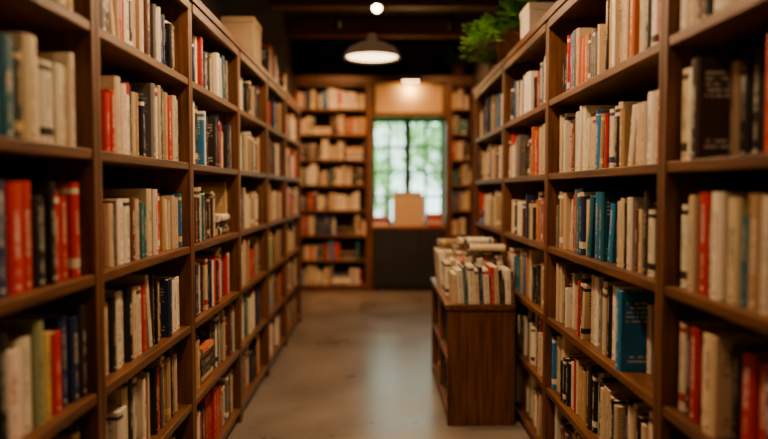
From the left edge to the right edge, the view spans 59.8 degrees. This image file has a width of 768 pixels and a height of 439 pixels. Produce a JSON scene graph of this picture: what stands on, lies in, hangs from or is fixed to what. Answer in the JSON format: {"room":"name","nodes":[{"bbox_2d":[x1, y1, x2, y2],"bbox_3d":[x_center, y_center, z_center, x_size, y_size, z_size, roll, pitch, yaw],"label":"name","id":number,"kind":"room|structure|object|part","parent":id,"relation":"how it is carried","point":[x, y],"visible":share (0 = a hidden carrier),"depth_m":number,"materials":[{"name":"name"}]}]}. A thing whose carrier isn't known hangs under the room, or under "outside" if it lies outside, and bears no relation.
{"room":"bookshop","nodes":[
{"label":"bookshop","id":0,"kind":"room"},
{"bbox_2d":[200,0,296,98],"bbox_3d":[-1.182,-0.518,3.561,0.149,3.300,10.675,0,3,0],"label":"wall","id":1,"kind":"structure","parent":0,"point":[273,23],"depth_m":6.63,"materials":[{"name":"paint"}]},
{"bbox_2d":[333,10,340,27],"bbox_3d":[-0.492,-2.160,6.988,0.082,0.320,0.129,0,3,0],"label":"ceiling spotlight","id":2,"kind":"object","parent":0,"point":[337,19],"depth_m":6.96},
{"bbox_2d":[371,0,382,14],"bbox_3d":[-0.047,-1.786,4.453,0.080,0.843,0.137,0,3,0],"label":"ceiling spotlight","id":3,"kind":"object","parent":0,"point":[377,5],"depth_m":4.44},
{"bbox_2d":[227,288,531,438],"bbox_3d":[0.029,1.180,3.643,2.570,0.100,10.675,0,3,0],"label":"floor","id":4,"kind":"structure","parent":0,"point":[356,364],"depth_m":4.50,"materials":[{"name":"concrete"}]},
{"bbox_2d":[0,0,102,438],"bbox_3d":[-0.927,0.184,1.374,0.322,2.090,0.929,0,3,0],"label":"bookcase","id":5,"kind":"object","parent":4,"relation":"on","point":[55,28],"visible":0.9,"depth_m":1.79,"materials":[{"name":"brown wood"}]},
{"bbox_2d":[0,0,86,438],"bbox_3d":[-0.901,0.191,1.372,0.214,1.906,0.863,0,3,0],"label":"books","id":6,"kind":"object","parent":5,"relation":"in","point":[43,346],"visible":0.79,"depth_m":1.57,"materials":[{"name":"multicoloured paper"}]},
{"bbox_2d":[95,0,194,438],"bbox_3d":[-0.933,0.144,2.293,0.322,2.090,0.909,0,3,0],"label":"bookcase","id":7,"kind":"object","parent":4,"relation":"on","point":[114,56],"visible":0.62,"depth_m":2.65,"materials":[{"name":"brown wood"}]},
{"bbox_2d":[99,0,181,438],"bbox_3d":[-0.910,0.151,2.292,0.218,1.905,0.846,0,3,0],"label":"books","id":8,"kind":"object","parent":7,"relation":"in","point":[139,119],"visible":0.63,"depth_m":2.27,"materials":[{"name":"beige paper"}]},
{"bbox_2d":[190,0,241,438],"bbox_3d":[-0.938,0.103,3.215,0.322,2.090,0.934,0,3,0],"label":"bookcase","id":9,"kind":"object","parent":4,"relation":"on","point":[217,38],"visible":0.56,"depth_m":3.54,"materials":[{"name":"brown wood"}]},
{"bbox_2d":[192,35,233,438],"bbox_3d":[-0.913,0.113,3.212,0.215,1.899,0.866,0,3,0],"label":"books","id":10,"kind":"object","parent":9,"relation":"in","point":[211,139],"visible":0.5,"depth_m":3.23,"materials":[{"name":"beige paper"}]},
{"bbox_2d":[238,44,268,419],"bbox_3d":[-0.944,0.062,4.141,0.322,2.090,0.919,0,3,0],"label":"bookcase","id":11,"kind":"object","parent":4,"relation":"on","point":[250,69],"visible":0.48,"depth_m":4.53,"materials":[{"name":"brown wood"}]},
{"bbox_2d":[221,17,261,63],"bbox_3d":[-0.926,-1.141,4.364,0.208,0.294,0.278,0,3,0],"label":"storage box","id":12,"kind":"object","parent":11,"relation":"on","point":[247,30],"visible":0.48,"depth_m":4.23,"materials":[{"name":"cardboard"}]},
{"bbox_2d":[240,77,262,393],"bbox_3d":[-0.920,0.070,4.137,0.219,1.905,0.850,0,3,0],"label":"books","id":13,"kind":"object","parent":11,"relation":"in","point":[251,195],"visible":0.37,"depth_m":4.16,"materials":[{"name":"beige paper"}]},
{"bbox_2d":[267,73,286,374],"bbox_3d":[-0.949,0.022,5.050,0.322,2.090,0.899,0,3,0],"label":"bookcase","id":14,"kind":"object","parent":4,"relation":"on","point":[275,90],"visible":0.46,"depth_m":5.44,"materials":[{"name":"brown wood"}]},
{"bbox_2d":[261,45,277,81],"bbox_3d":[-0.922,-1.158,5.062,0.187,0.267,0.520,0,3,0],"label":"books","id":15,"kind":"object","parent":14,"relation":"on","point":[268,58],"visible":0.37,"depth_m":4.87,"materials":[{"name":"beige paper"}]},
{"bbox_2d":[268,96,280,355],"bbox_3d":[-0.928,0.029,5.040,0.221,1.906,0.817,0,3,0],"label":"books","id":16,"kind":"object","parent":14,"relation":"in","point":[274,108],"visible":0.34,"depth_m":5.08,"materials":[{"name":"beige paper"}]},
{"bbox_2d":[286,92,301,344],"bbox_3d":[-0.955,-0.020,5.999,0.322,2.090,0.999,0,3,0],"label":"bookcase","id":17,"kind":"object","parent":4,"relation":"on","point":[292,107],"visible":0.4,"depth_m":6.44,"materials":[{"name":"brown wood"}]},
{"bbox_2d":[278,72,286,90],"bbox_3d":[-0.955,-1.158,5.789,0.200,0.202,0.180,0,3,0],"label":"book stack","id":18,"kind":"object","parent":17,"relation":"on","point":[282,80],"visible":0.23,"depth_m":5.70,"materials":[{"name":"beige paper"}]},
{"bbox_2d":[286,114,296,327],"bbox_3d":[-0.929,-0.012,5.993,0.216,1.904,0.925,0,3,0],"label":"books","id":19,"kind":"object","parent":17,"relation":"in","point":[291,121],"visible":0.31,"depth_m":6.10,"materials":[{"name":"beige paper"}]},
{"bbox_2d":[294,83,367,290],"bbox_3d":[-0.669,-0.405,8.597,0.935,2.630,0.320,0,3,0],"label":"bookcase","id":20,"kind":"object","parent":4,"relation":"on","point":[343,218],"visible":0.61,"depth_m":8.71,"materials":[{"name":"brown wood"}]},
{"bbox_2d":[297,88,365,284],"bbox_3d":[-0.669,-0.414,8.562,0.868,2.491,0.218,0,3,0],"label":"books","id":21,"kind":"object","parent":20,"relation":"in","point":[332,98],"visible":0.89,"depth_m":8.48,"materials":[{"name":"beige paper"}]},
{"bbox_2d":[372,225,445,290],"bbox_3d":[0.314,0.494,8.620,0.928,0.832,0.374,0,3,0],"label":"counter","id":22,"kind":"object","parent":4,"relation":"on","point":[403,256],"depth_m":8.45,"materials":[{"name":"black paint"}]},
{"bbox_2d":[373,216,388,225],"bbox_3d":[-0.036,0.019,8.564,0.200,0.122,0.150,0,3,0],"label":"book stack","id":23,"kind":"object","parent":22,"relation":"on","point":[377,220],"visible":1,"depth_m":8.49,"materials":[{"name":"orange paper"}]},
{"bbox_2d":[393,192,423,225],"bbox_3d":[0.311,-0.141,8.594,0.395,0.438,0.240,0,3,0],"label":"cardboard box","id":24,"kind":"object","parent":22,"relation":"on","point":[408,207],"visible":0.97,"depth_m":8.48,"materials":[{"name":"brown cardboard"}]},
{"bbox_2d":[426,213,441,225],"bbox_3d":[0.644,-0.002,8.577,0.190,0.162,0.150,0,3,0],"label":"book stack","id":25,"kind":"object","parent":22,"relation":"on","point":[433,219],"visible":1,"depth_m":8.50,"materials":[{"name":"paper"}]},
{"bbox_2d":[449,83,473,249],"bbox_3d":[0.981,-0.405,8.607,0.305,2.630,0.320,0,3,0],"label":"bookcase","id":26,"kind":"object","parent":4,"relation":"on","point":[463,114],"visible":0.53,"depth_m":8.47,"materials":[{"name":"brown wood"}]},
{"bbox_2d":[452,88,470,247],"bbox_3d":[0.981,-0.414,8.573,0.236,2.490,0.213,0,3,0],"label":"books","id":27,"kind":"object","parent":26,"relation":"in","point":[460,149],"visible":0.73,"depth_m":8.47,"materials":[{"name":"beige paper"}]},
{"bbox_2d":[430,277,515,425],"bbox_3d":[0.521,0.770,4.201,0.379,0.670,1.144,0,3,0],"label":"bookcase","id":28,"kind":"object","parent":4,"relation":"on","point":[479,350],"visible":0.86,"depth_m":3.64,"materials":[{"name":"brown wood"}]},
{"bbox_2d":[438,296,446,391],"bbox_3d":[0.470,0.771,4.200,0.196,0.538,1.049,0,3,0],"label":"books","id":29,"kind":"object","parent":28,"relation":"in","point":[445,361],"visible":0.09,"depth_m":4.17,"materials":[{"name":"brown paper"}]},
{"bbox_2d":[434,237,514,303],"bbox_3d":[0.533,0.281,4.158,0.399,0.310,1.081,0,3,0],"label":"books","id":30,"kind":"object","parent":28,"relation":"on","point":[470,272],"visible":1,"depth_m":3.72,"materials":[{"name":"beige paper"}]},
{"bbox_2d":[474,60,503,260],"bbox_3d":[0.940,0.026,4.837,0.422,2.100,1.249,0,3,0],"label":"bookcase","id":31,"kind":"object","parent":4,"relation":"on","point":[492,84],"visible":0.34,"depth_m":5.32,"materials":[{"name":"brown wood"}]},
{"bbox_2d":[470,49,498,70],"bbox_3d":[0.892,-1.176,5.012,0.456,0.286,0.546,0,3,0],"label":"potted fern","id":32,"kind":"object","parent":31,"relation":"on","point":[490,57],"visible":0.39,"depth_m":5.00,"materials":[{"name":"green plant"}]},
{"bbox_2d":[479,93,502,260],"bbox_3d":[0.862,0.069,4.827,0.218,1.916,1.168,0,3,0],"label":"books","id":33,"kind":"object","parent":31,"relation":"in","point":[490,161],"visible":0.23,"depth_m":4.90,"materials":[{"name":"beige paper"}]},
{"bbox_2d":[458,0,537,61],"bbox_3d":[0.808,-1.214,4.253,0.672,0.430,0.775,0,3,0],"label":"pothos","id":34,"kind":"object","parent":31,"relation":"on","point":[505,32],"visible":0.63,"depth_m":4.14,"materials":[{"name":"plant"}]},
{"bbox_2d":[502,14,547,438],"bbox_3d":[0.947,0.078,3.663,0.422,2.100,1.099,0,3,0],"label":"bookcase","id":35,"kind":"object","parent":4,"relation":"on","point":[526,56],"visible":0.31,"depth_m":3.85,"materials":[{"name":"brown wood"}]},
{"bbox_2d":[493,30,520,61],"bbox_3d":[0.815,-1.090,4.261,0.246,0.181,0.246,0,3,0],"label":"pot","id":36,"kind":"object","parent":35,"relation":"on","point":[511,38],"depth_m":4.17,"materials":[{"name":"ceramic"}]},
{"bbox_2d":[508,56,545,435],"bbox_3d":[0.875,0.121,3.661,0.221,1.913,1.033,0,3,0],"label":"books","id":37,"kind":"object","parent":35,"relation":"in","point":[526,152],"visible":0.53,"depth_m":3.61,"materials":[{"name":"beige paper"}]},
{"bbox_2d":[520,2,555,38],"bbox_3d":[0.868,-1.071,3.692,0.188,0.194,0.228,0,3,0],"label":"storage box","id":38,"kind":"object","parent":35,"relation":"on","point":[533,12],"visible":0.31,"depth_m":3.58,"materials":[{"name":"beige cardboard"}]},
{"bbox_2d":[543,0,664,438],"bbox_3d":[0.954,0.131,2.479,0.422,2.100,1.269,0,3,0],"label":"bookcase","id":39,"kind":"object","parent":4,"relation":"on","point":[631,79],"visible":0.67,"depth_m":2.75,"materials":[{"name":"brown wood"}]},
{"bbox_2d":[552,0,659,438],"bbox_3d":[0.897,0.169,2.476,0.274,1.923,1.200,0,3,0],"label":"books","id":40,"kind":"object","parent":39,"relation":"in","point":[611,225],"visible":0.59,"depth_m":2.40,"materials":[{"name":"paper"}]},
{"bbox_2d":[657,0,767,438],"bbox_3d":[0.962,0.186,1.230,0.422,2.100,1.229,0,3,0],"label":"bookcase","id":41,"kind":"object","parent":4,"relation":"on","point":[739,28],"visible":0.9,"depth_m":1.79,"materials":[{"name":"brown wood"}]},
{"bbox_2d":[679,0,767,438],"bbox_3d":[0.903,0.231,1.228,0.270,1.910,1.167,0,3,0],"label":"books","id":42,"kind":"object","parent":41,"relation":"in","point":[723,368],"visible":0.78,"depth_m":1.59,"materials":[{"name":"paper"}]},
{"bbox_2d":[296,38,470,287],"bbox_3d":[-0.003,-0.750,8.826,2.270,3.300,0.149,0,3,0],"label":"wall","id":43,"kind":"structure","parent":0,"point":[315,56],"depth_m":8.69,"materials":[{"name":"paint"}]},
{"bbox_2d":[293,75,474,84],"bbox_3d":[-0.001,-1.764,8.528,2.270,0.088,0.355,0,3,0],"label":"trim","id":44,"kind":"structure","parent":43,"relation":"attached to","point":[377,80],"depth_m":8.35,"materials":[{"name":"brown wood"}]},
{"bbox_2d":[439,46,473,75],"bbox_3d":[0.908,-1.996,8.410,0.427,0.384,0.435,0,3,0],"label":"ivy","id":45,"kind":"object","parent":44,"relation":"on","point":[458,68],"visible":0.88,"depth_m":8.42,"materials":[{"name":"plant"}]},
{"bbox_2d":[451,64,466,75],"bbox_3d":[0.949,-1.883,8.511,0.204,0.150,0.204,0,3,0],"label":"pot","id":46,"kind":"object","parent":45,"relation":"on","point":[457,69],"depth_m":8.44,"materials":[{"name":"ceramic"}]},
{"bbox_2d":[372,119,443,223],"bbox_3d":[0.313,-0.630,8.813,0.970,1.380,0.050,0,3,0],"label":"window","id":47,"kind":"structure","parent":43,"relation":"in","point":[407,146],"depth_m":8.79,"materials":[{"name":"glass"}]},
{"bbox_2d":[368,83,449,291],"bbox_3d":[0.314,-0.405,8.600,1.026,2.630,0.335,0,3,0],"label":"trim","id":48,"kind":"structure","parent":43,"relation":"attached to","point":[446,116],"depth_m":8.43,"materials":[{"name":"brown wood"}]},
{"bbox_2d":[372,84,445,112],"bbox_3d":[0.314,-1.534,8.488,0.930,0.366,0.090,0,3,0],"label":"transom panel","id":49,"kind":"object","parent":43,"relation":"attached to","point":[385,98],"visible":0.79,"depth_m":8.51,"materials":[{"name":"brown wood"}]},
{"bbox_2d":[401,77,420,80],"bbox_3d":[0.330,-1.735,8.297,0.240,0.050,0.111,0,3,0],"label":"lamp","id":50,"kind":"object","parent":43,"relation":"attached to","point":[402,78],"visible":1,"depth_m":8.24,"materials":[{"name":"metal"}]},
{"bbox_2d":[283,10,484,18],"bbox_3d":[0.029,-2.226,3.493,2.570,0.120,10.675,0,3,0],"label":"ceiling","id":51,"kind":"structure","parent":0,"point":[468,14],"depth_m":7.66,"materials":[{"name":"wood"}]},
{"bbox_2d":[344,0,399,63],"bbox_3d":[-0.106,-1.853,5.923,0.500,0.840,0.500,0,3,0],"label":"pendant lamp","id":52,"kind":"object","parent":51,"relation":"hanging from","point":[371,51],"visible":1,"depth_m":5.84,"materials":[{"name":"metal"}]},
{"bbox_3d":[-0.106,-1.543,5.937,0.500,0.220,0.500,0,3,0],"label":"lamp shade","id":53,"kind":"part","parent":52,"relation":"part of","materials":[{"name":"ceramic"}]},
{"bbox_2d":[347,53,396,61],"bbox_3d":[-0.106,-1.449,5.941,0.446,0.006,0.446,0,3,0],"label":"diffuser","id":54,"kind":"object","parent":52,"relation":"attached to","point":[352,57],"depth_m":5.98,"materials":[{"name":"white"}]},
{"bbox_2d":[287,18,480,38],"bbox_3d":[0.003,-2.261,7.908,2.270,0.200,0.160,0,3,0],"label":"ceiling beam","id":55,"kind":"structure","parent":51,"relation":"attached to","point":[428,28],"depth_m":7.83,"materials":[{"name":"brown wood"}]},
{"bbox_2d":[270,0,499,10],"bbox_3d":[0.010,-2.206,6.659,2.270,0.200,0.160,0,3,0],"label":"ceiling beam","id":56,"kind":"structure","parent":51,"relation":"attached to","point":[476,5],"depth_m":6.59,"materials":[{"name":"brown wood"}]},
{"bbox_2d":[471,0,556,236],"bbox_3d":[1.239,-0.518,3.575,0.149,3.300,10.675,0,3,0],"label":"wall","id":57,"kind":"structure","parent":0,"point":[480,71],"depth_m":7.73,"materials":[{"name":"paint"}]},
{"label":"outside","id":58,"kind":"structure","parent":0,"visible":0},
{"bbox_3d":[-0.128,0.640,21.536,28.000,0.100,25.025,0,3,0],"label":"lawn","id":59,"kind":"structure","parent":58,"visible":0},
{"bbox_2d":[375,148,397,211],"bbox_3d":[-0.565,-0.461,15.477,1.853,2.635,1.762,-1,3,-17],"label":"tree","id":60,"kind":"object","parent":59,"relation":"on","point":[380,178],"visible":0.12,"depth_m":15.28,"materials":[{"name":"green plant"}]},
{"bbox_2d":[375,123,423,215],"bbox_3d":[0.051,-1.645,21.908,2.905,4.432,2.938,0,3,0],"label":"tree","id":61,"kind":"object","parent":59,"relation":"on","point":[385,211],"visible":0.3,"depth_m":21.88,"materials":[{"name":"green plant"}]},
{"bbox_2d":[399,123,439,190],"bbox_3d":[1.301,-0.787,14.017,2.000,3.414,2.042,-2,3,-31],"label":"tree","id":62,"kind":"object","parent":59,"relation":"on","point":[434,129],"visible":0.25,"depth_m":13.82,"materials":[{"name":"green plant"}]}
]}

